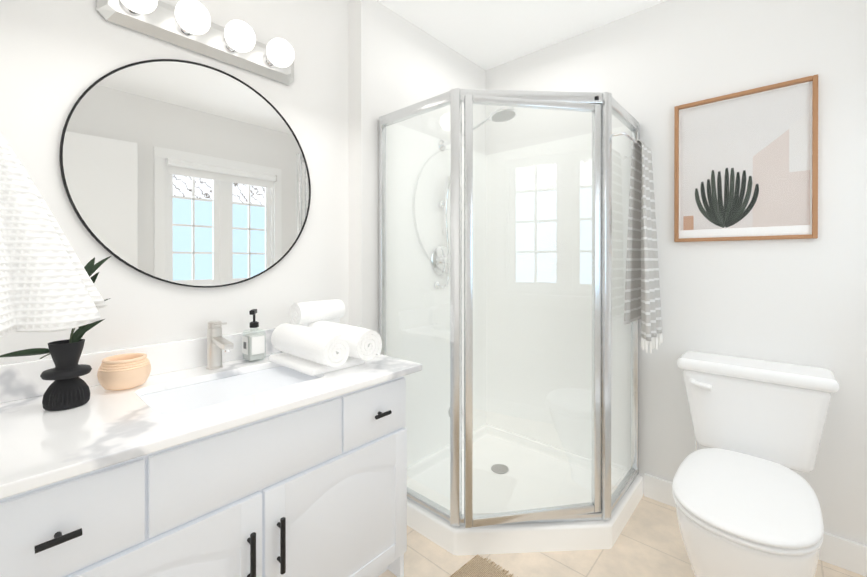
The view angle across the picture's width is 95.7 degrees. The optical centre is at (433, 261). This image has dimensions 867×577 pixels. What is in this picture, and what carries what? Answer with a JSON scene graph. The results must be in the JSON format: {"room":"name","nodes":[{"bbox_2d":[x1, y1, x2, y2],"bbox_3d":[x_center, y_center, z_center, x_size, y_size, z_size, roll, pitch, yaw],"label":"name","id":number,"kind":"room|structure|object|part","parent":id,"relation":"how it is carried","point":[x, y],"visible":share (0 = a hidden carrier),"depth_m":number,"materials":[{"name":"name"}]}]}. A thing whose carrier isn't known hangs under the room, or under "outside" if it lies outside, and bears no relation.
{"room":"bathroom","nodes":[
{"label":"bathroom","id":0,"kind":"room"},
{"bbox_2d":[0,133,106,336],"bbox_3d":[-0.691,-0.049,0.683,0.370,0.330,0.192,0,0,42],"label":"hanging towel","id":1,"kind":"object","parent":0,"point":[47,284],"visible":1,"depth_m":0.63,"materials":[{"name":"white fabric"}]},
{"bbox_2d":[0,328,281,402],"bbox_3d":[-0.840,0.327,1.406,0.019,0.100,1.118,0,0,42],"label":"backsplash","id":2,"kind":"structure","parent":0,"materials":[{"name":"stone"}]},
{"bbox_2d":[0,0,348,364],"bbox_3d":[-0.959,-0.043,1.440,0.200,2.440,1.420,0,0,42],"label":"wall","id":3,"kind":"structure","parent":0,"point":[58,58],"depth_m":1.36,"materials":[{"name":"white paint"}]},
{"bbox_2d":[59,59,310,287],"bbox_3d":[-0.814,-0.307,1.436,0.014,0.806,0.806,0,0,42],"label":"round mirror","id":4,"kind":"object","parent":3,"relation":"attached to","point":[184,173],"visible":1,"depth_m":1.37,"materials":[{"name":"black metal"}]},
{"bbox_2d":[97,0,293,84],"bbox_3d":[-0.758,-0.811,1.389,0.159,0.128,0.645,0,0,42],"label":"vanity light","id":5,"kind":"object","parent":3,"relation":"attached to","point":[188,25],"visible":1,"depth_m":1.37,"materials":[{"name":"white metal"}]},
{"bbox_2d":[119,0,140,15],"bbox_3d":[-0.946,-0.810,1.231,0.034,0.060,0.060,0,0,42],"label":"socket","id":6,"kind":"object","parent":5,"relation":"attached to","point":[123,10],"depth_m":1.23,"materials":[{"name":"silver metal"}]},
{"bbox_3d":[-0.898,-0.810,1.189,0.102,0.102,0.102,0,0,42],"label":"bulb","id":7,"kind":"part","parent":5,"relation":"part of","materials":[{"name":"white glass"}]},
{"bbox_2d":[175,19,192,35],"bbox_3d":[-0.845,-0.811,1.344,0.034,0.060,0.060,0,0,42],"label":"socket","id":8,"kind":"object","parent":5,"relation":"attached to","point":[179,31],"depth_m":1.34,"materials":[{"name":"silver metal"}]},
{"bbox_3d":[-0.798,-0.810,1.302,0.102,0.102,0.102,0,0,42],"label":"bulb","id":9,"kind":"part","parent":5,"relation":"part of","materials":[{"name":"white glass"}]},
{"bbox_2d":[223,37,237,52],"bbox_3d":[-0.745,-0.811,1.457,0.034,0.060,0.060,0,0,42],"label":"socket","id":10,"kind":"object","parent":5,"relation":"attached to","point":[226,48],"depth_m":1.45,"materials":[{"name":"silver metal"}]},
{"bbox_3d":[-0.697,-0.811,1.414,0.102,0.102,0.102,0,0,42],"label":"bulb","id":11,"kind":"part","parent":5,"relation":"part of","materials":[{"name":"white glass"}]},
{"bbox_2d":[263,52,276,67],"bbox_3d":[-0.644,-0.811,1.571,0.034,0.060,0.060,0,0,42],"label":"socket","id":12,"kind":"object","parent":5,"relation":"attached to","point":[267,63],"depth_m":1.56,"materials":[{"name":"silver metal"}]},
{"bbox_3d":[-0.596,-0.811,1.528,0.102,0.102,0.102,0,0,42],"label":"bulb","id":13,"kind":"part","parent":5,"relation":"part of","materials":[{"name":"white glass"}]},
{"bbox_2d":[348,0,485,333],"bbox_3d":[-0.041,-0.046,2.397,0.300,2.440,1.230,0,0,42],"label":"wall","id":14,"kind":"structure","parent":0,"point":[396,61],"depth_m":1.90,"materials":[{"name":"white paint"}]},
{"bbox_2d":[376,0,666,69],"bbox_3d":[0.320,-1.312,1.120,2.530,0.100,2.650,0,0,42],"label":"ceiling","id":15,"kind":"structure","parent":0,"point":[486,34],"depth_m":2.06,"materials":[{"name":"white paint"}]},
{"bbox_2d":[379,494,864,576],"bbox_3d":[0.320,1.228,1.129,2.530,0.100,2.650,0,0,42],"label":"floor","id":16,"kind":"structure","parent":0,"point":[649,542],"depth_m":1.55,"materials":[{"name":"tile"}]},
{"bbox_2d":[0,321,421,576],"bbox_3d":[-0.629,0.694,1.220,0.584,0.968,1.118,0,0,42],"label":"bathroom vanity","id":17,"kind":"object","parent":16,"relation":"on","point":[213,453],"visible":0.92,"depth_m":1.03,"materials":[{"name":"white paint"}]},
{"bbox_3d":[-0.707,0.522,0.740,0.030,0.013,0.064,0,0,42],"label":"knob","id":18,"kind":"part","parent":17,"relation":"part of","materials":[{"name":"black metal"}]},
{"bbox_3d":[-0.724,0.522,0.757,0.018,0.178,0.275,0,0,42],"label":"drawer","id":19,"kind":"part","parent":17,"relation":"part of","materials":[{"name":"white paint"}]},
{"bbox_3d":[-0.639,0.847,0.854,0.018,0.455,0.532,0,0,42],"label":"door","id":20,"kind":"part","parent":17,"relation":"part of","materials":[{"name":"white paint"}]},
{"bbox_2d":[0,352,421,498],"bbox_3d":[-0.629,0.390,1.218,0.584,0.024,1.118,0,0,42],"label":"countertop","id":21,"kind":"structure","parent":17,"relation":"on","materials":[{"name":"stone"}]},
{"bbox_2d":[0,256,110,410],"bbox_3d":[-0.975,0.181,1.018,0.110,0.393,0.220,0,0,42],"label":"vase","id":22,"kind":"object","parent":21,"relation":"on","point":[68,388],"visible":0.92,"depth_m":1.00,"materials":[{"name":"black ceramic"}]},
{"bbox_2d":[97,353,150,389],"bbox_3d":[-0.926,0.332,1.178,0.128,0.090,0.128,0,0,42],"label":"terracotta bowl","id":23,"kind":"object","parent":21,"relation":"on","point":[124,371],"visible":1,"depth_m":1.14,"materials":[{"name":"beige ceramic"}]},
{"bbox_2d":[206,321,233,368],"bbox_3d":[-0.740,0.293,1.360,0.154,0.168,0.054,0,0,42],"label":"faucet","id":24,"kind":"object","parent":21,"relation":"on","point":[215,341],"depth_m":1.37,"materials":[{"name":"silver metal"}]},
{"bbox_2d":[242,309,265,361],"bbox_3d":[-0.679,0.279,1.485,0.070,0.194,0.068,0,0,42],"label":"soap dispenser","id":25,"kind":"object","parent":21,"relation":"on","point":[253,346],"visible":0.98,"depth_m":1.47,"materials":[{"name":"clear glass"}]},
{"bbox_2d":[243,328,265,361],"bbox_3d":[-0.680,0.317,1.487,0.066,0.118,0.066,0,0,42],"label":"bottle","id":26,"kind":"object","parent":25,"relation":"attached to","point":[254,343],"depth_m":1.46,"materials":[{"name":"clear glass"}]},
{"bbox_2d":[269,299,381,375],"bbox_3d":[-0.389,0.268,1.461,0.386,0.215,0.292,0,0,42],"label":"towel stack","id":27,"kind":"object","parent":21,"relation":"on","point":[314,338],"visible":1,"depth_m":1.38,"materials":[{"name":"white fabric"}]},
{"bbox_3d":[-0.460,0.521,1.054,0.018,0.178,0.506,0,0,42],"label":"drawer","id":28,"kind":"part","parent":17,"relation":"part of","materials":[{"name":"white paint"}]},
{"bbox_3d":[-0.467,0.769,1.008,0.032,0.146,0.013,0,0,42],"label":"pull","id":29,"kind":"part","parent":17,"relation":"part of","materials":[{"name":"black metal"}]},
{"bbox_3d":[-0.414,0.769,1.067,0.032,0.146,0.013,0,0,42],"label":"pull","id":30,"kind":"part","parent":17,"relation":"part of","materials":[{"name":"black metal"}]},
{"bbox_3d":[-0.281,0.845,1.256,0.018,0.455,0.532,0,0,42],"label":"door","id":31,"kind":"part","parent":17,"relation":"part of","materials":[{"name":"white paint"}]},
{"bbox_3d":[-0.196,0.520,1.351,0.018,0.178,0.275,0,0,42],"label":"drawer","id":32,"kind":"part","parent":17,"relation":"part of","materials":[{"name":"white paint"}]},
{"bbox_3d":[-0.176,0.520,1.336,0.030,0.013,0.064,0,0,42],"label":"knob","id":33,"kind":"part","parent":17,"relation":"part of","materials":[{"name":"black metal"}]},
{"bbox_2d":[450,555,513,576],"bbox_3d":[0.052,1.173,1.015,0.985,0.015,0.626,0,0,-43],"label":"jute rug","id":34,"kind":"object","parent":16,"relation":"on","point":[477,566],"visible":1,"depth_m":1.48,"materials":[{"name":"beige wicker"}]},
{"bbox_2d":[379,88,642,555],"bbox_3d":[0.400,0.200,1.920,0.987,1.950,0.951,0,0,42],"label":"shower","id":35,"kind":"object","parent":16,"relation":"on","point":[502,277],"visible":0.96,"depth_m":2.02,"materials":[{"name":"clear glass"}]},
{"label":"glass","id":36,"kind":"part","parent":35,"relation":"part of","materials":[{"name":"clear glass"}]},
{"bbox_2d":[434,282,439,288],"bbox_3d":[0.023,0.134,2.213,0.022,0.040,0.040,0,0,42],"label":"outlet","id":37,"kind":"object","parent":35,"relation":"attached to","point":[436,283],"depth_m":2.20,"materials":[{"name":"metal"}]},
{"bbox_3d":[0.047,-0.006,2.245,0.014,0.170,0.170,0,0,42],"label":"valve plate","id":38,"kind":"part","parent":35,"relation":"part of","materials":[{"name":"silver metal"}]},
{"bbox_3d":[0.197,-0.715,2.123,0.394,0.118,0.018,0,0,42],"label":"arm","id":39,"kind":"part","parent":35,"relation":"part of"},
{"bbox_3d":[0.408,0.194,1.589,0.324,1.633,0.407,0,0,42],"label":"glass","id":40,"kind":"part","parent":35,"relation":"part of","materials":[{"name":"clear glass"}]},
{"label":"glass","id":41,"kind":"part","parent":35,"relation":"part of","materials":[{"name":"clear glass"}]},
{"bbox_2d":[624,140,662,352],"bbox_3d":[0.969,-0.077,1.789,0.110,0.940,0.299,0,0,42],"label":"hanging towel","id":42,"kind":"object","parent":35,"relation":"hanging from","point":[642,293],"visible":1,"depth_m":1.77,"materials":[{"name":"white fabric"}]},
{"bbox_2d":[672,351,839,576],"bbox_3d":[1.104,0.796,1.387,0.492,0.762,0.804,0,0,42],"label":"toilet","id":43,"kind":"object","parent":16,"relation":"on","point":[747,504],"visible":1,"depth_m":1.40,"materials":[{"name":"white ceramic"}]},
{"bbox_3d":[1.108,0.514,1.622,0.071,0.030,0.025,0,0,42],"label":"lever arm","id":44,"kind":"part","parent":43,"relation":"part of"},
{"bbox_3d":[1.021,0.774,1.294,0.371,0.018,0.552,0,0,42],"label":"seat","id":45,"kind":"part","parent":43,"relation":"part of","materials":[{"name":"white plastic"}]},
{"bbox_3d":[1.045,0.981,1.321,0.359,0.391,0.596,0,0,42],"label":"bowl","id":46,"kind":"part","parent":43,"relation":"part of","materials":[{"name":"white ceramic"}]},
{"bbox_3d":[1.027,0.753,1.301,0.373,0.022,0.576,0,0,42],"label":"lid","id":47,"kind":"part","parent":43,"relation":"part of","materials":[{"name":"white plastic"}]},
{"bbox_3d":[1.299,0.626,1.606,0.456,0.331,0.189,0,0,42],"label":"tank","id":48,"kind":"part","parent":43,"relation":"part of","materials":[{"name":"white ceramic"}]},
{"bbox_3d":[1.294,0.439,1.599,0.492,0.050,0.212,0,0,42],"label":"tank lid","id":49,"kind":"part","parent":43,"relation":"part of","materials":[{"name":"white ceramic"}]},
{"bbox_2d":[486,0,866,545],"bbox_3d":[1.237,-0.045,1.929,2.230,2.440,0.228,0,0,42],"label":"wall","id":50,"kind":"structure","parent":0,"point":[802,302],"depth_m":1.70,"materials":[{"name":"white paint"}]},
{"bbox_3d":[1.333,-0.412,1.708,0.488,0.643,0.025,0,0,42],"label":"picture frame","id":51,"kind":"part","parent":50,"relation":"part of","materials":[{"name":"white paper"}]},
{"bbox_2d":[644,473,866,576],"bbox_3d":[1.449,1.120,1.617,1.052,0.112,0.017,0,0,42],"label":"baseboard","id":52,"kind":"structure","parent":50,"relation":"attached to","point":[844,553],"depth_m":1.52,"materials":[{"name":"white"}]}
]}

